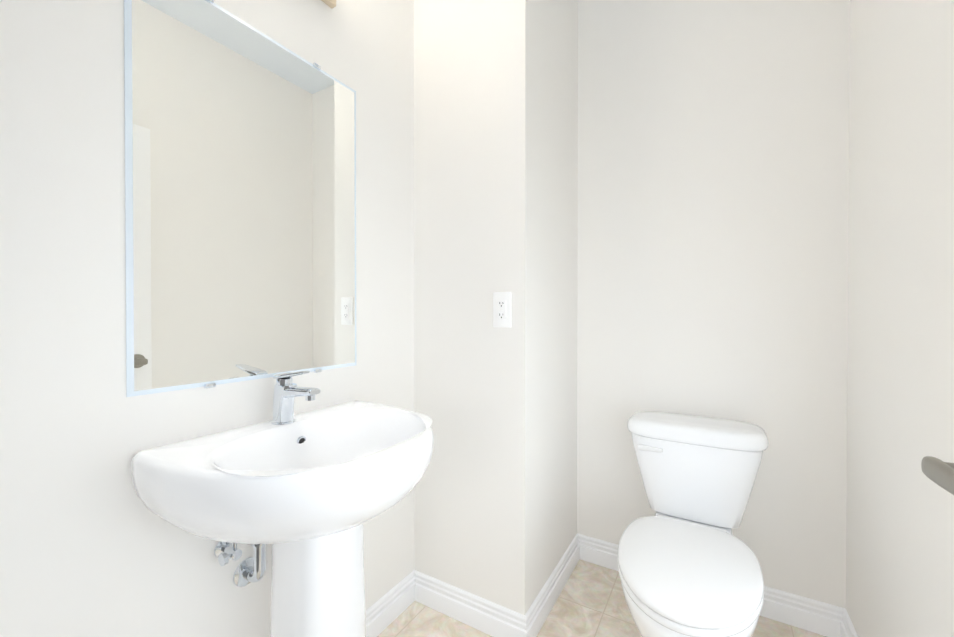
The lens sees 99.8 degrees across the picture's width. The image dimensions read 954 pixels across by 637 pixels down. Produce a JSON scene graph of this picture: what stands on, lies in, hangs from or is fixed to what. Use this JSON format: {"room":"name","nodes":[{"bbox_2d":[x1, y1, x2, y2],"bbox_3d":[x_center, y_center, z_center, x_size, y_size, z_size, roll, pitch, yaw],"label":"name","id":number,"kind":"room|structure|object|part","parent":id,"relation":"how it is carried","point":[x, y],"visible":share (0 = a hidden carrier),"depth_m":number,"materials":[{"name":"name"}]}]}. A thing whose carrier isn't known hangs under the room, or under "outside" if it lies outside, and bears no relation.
{"room":"bathroom","nodes":[
{"label":"bathroom","id":0,"kind":"room"},
{"bbox_2d":[0,0,413,636],"bbox_3d":[-0.474,-0.226,1.327,0.100,2.690,2.103,0,0,31],"label":"wall","id":1,"kind":"structure","parent":0,"point":[92,544],"depth_m":0.80,"materials":[{"name":"white paint"}]},
{"bbox_2d":[124,0,356,396],"bbox_3d":[-0.557,-0.298,1.077,0.010,0.922,0.610,0,0,31],"label":"mirror","id":2,"kind":"object","parent":1,"relation":"attached to","point":[240,197],"visible":1,"depth_m":0.99,"materials":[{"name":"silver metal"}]},
{"bbox_2d":[321,0,335,7],"bbox_3d":[-0.492,-1.095,1.033,0.158,0.263,0.430,0,0,31],"label":"sconce","id":3,"kind":"object","parent":1,"relation":"attached to","point":[331,3],"visible":0.95,"depth_m":1.23,"materials":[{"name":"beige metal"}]},
{"bbox_2d":[365,570,416,636],"bbox_3d":[-0.577,1.067,1.049,0.017,0.108,1.303,0,0,31],"label":"baseboard","id":4,"kind":"structure","parent":1,"relation":"attached to","point":[382,613],"depth_m":1.48,"materials":[{"name":"white paint"}]},
{"bbox_2d":[414,0,577,614],"bbox_3d":[0.109,-0.229,1.738,0.482,2.690,0.600,0,0,31],"label":"wall","id":5,"kind":"structure","parent":0,"point":[495,188],"depth_m":1.49,"materials":[{"name":"white paint"}]},
{"bbox_2d":[417,571,528,636],"bbox_3d":[-0.037,1.064,1.475,0.450,0.108,0.017,0,0,31],"label":"baseboard","id":6,"kind":"structure","parent":5,"relation":"attached to","point":[488,617],"depth_m":1.46,"materials":[{"name":"white paint"}]},
{"bbox_2d":[493,292,510,327],"bbox_3d":[0.087,-0.030,1.397,0.070,0.123,0.010,0,0,31],"label":"electrical outlet","id":7,"kind":"object","parent":5,"relation":"attached to","point":[501,309],"visible":1,"depth_m":1.39,"materials":[{"name":"white plastic"}]},
{"bbox_2d":[525,533,580,636],"bbox_3d":[0.309,1.063,1.595,0.017,0.108,0.574,0,0,31],"label":"baseboard","id":8,"kind":"structure","parent":5,"relation":"attached to","point":[541,607],"depth_m":1.56,"materials":[{"name":"white paint"}]},
{"bbox_2d":[377,559,826,636],"bbox_3d":[0.184,1.152,0.946,1.630,0.060,2.103,0,0,31],"label":"floor","id":9,"kind":"structure","parent":0,"point":[590,602],"depth_m":1.49,"materials":[{"name":"tile"}]},
{"bbox_2d":[131,371,433,636],"bbox_3d":[-0.350,0.627,0.961,0.491,0.990,0.610,0,0,31],"label":"sink","id":10,"kind":"object","parent":9,"relation":"on","point":[307,495],"visible":1,"depth_m":0.89,"materials":[{"name":"white ceramic"}]},
{"bbox_2d":[271,371,319,424],"bbox_3d":[-0.464,0.201,1.026,0.157,0.140,0.058,0,0,31],"label":"faucet","id":11,"kind":"object","parent":10,"relation":"on","point":[285,391],"depth_m":1.03,"materials":[{"name":"silver metal"}]},
{"bbox_2d":[618,411,768,636],"bbox_3d":[0.666,0.751,1.266,0.456,0.736,0.792,0,0,31],"label":"toilet","id":12,"kind":"object","parent":9,"relation":"on","point":[689,564],"visible":1,"depth_m":1.27,"materials":[{"name":"white ceramic"}]},
{"bbox_3d":[0.647,0.483,1.497,0.086,0.028,0.032,0,0,31],"label":"handle","id":13,"kind":"part","parent":12,"relation":"part of","materials":[{"name":"white plastic"}]},
{"bbox_3d":[0.598,0.703,1.151,0.366,0.049,0.525,0,0,31],"label":"seat","id":14,"kind":"part","parent":12,"relation":"part of","materials":[{"name":"white plastic"}]},
{"bbox_3d":[0.813,0.590,1.512,0.426,0.297,0.210,0,0,31],"label":"tank","id":15,"kind":"part","parent":12,"relation":"part of","materials":[{"name":"white ceramic"}]},
{"bbox_3d":[0.809,0.411,1.505,0.456,0.060,0.232,0,0,31],"label":"lid","id":16,"kind":"part","parent":12,"relation":"part of","materials":[{"name":"white ceramic"}]},
{"bbox_2d":[577,0,849,608],"bbox_3d":[0.695,-0.230,1.797,1.430,2.690,0.100,0,0,31],"label":"wall","id":17,"kind":"structure","parent":0,"point":[713,173],"depth_m":1.57,"materials":[{"name":"white paint"}]},
{"bbox_2d":[581,535,844,636],"bbox_3d":[0.864,1.063,1.638,0.928,0.108,0.017,0,0,31],"label":"baseboard","id":18,"kind":"structure","parent":17,"relation":"attached to","point":[808,614],"depth_m":1.48,"materials":[{"name":"white paint"}]},
{"bbox_2d":[846,0,953,636],"bbox_3d":[0.842,-0.220,0.545,0.100,2.690,2.103,0,0,31],"label":"wall","id":19,"kind":"structure","parent":0,"point":[900,504],"depth_m":0.99,"materials":[{"name":"white paint"}]},
{"bbox_2d":[833,605,857,636],"bbox_3d":[0.792,1.070,0.585,0.017,0.108,1.903,0,0,31],"label":"baseboard","id":20,"kind":"structure","parent":19,"relation":"attached to","point":[843,626],"depth_m":1.39,"materials":[{"name":"white paint"}]},
{"bbox_2d":[921,456,953,494],"bbox_3d":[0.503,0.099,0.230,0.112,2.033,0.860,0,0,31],"label":"door handle","id":21,"kind":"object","parent":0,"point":[939,472],"depth_m":0.55,"materials":[{"name":"silver metal"}]}
]}

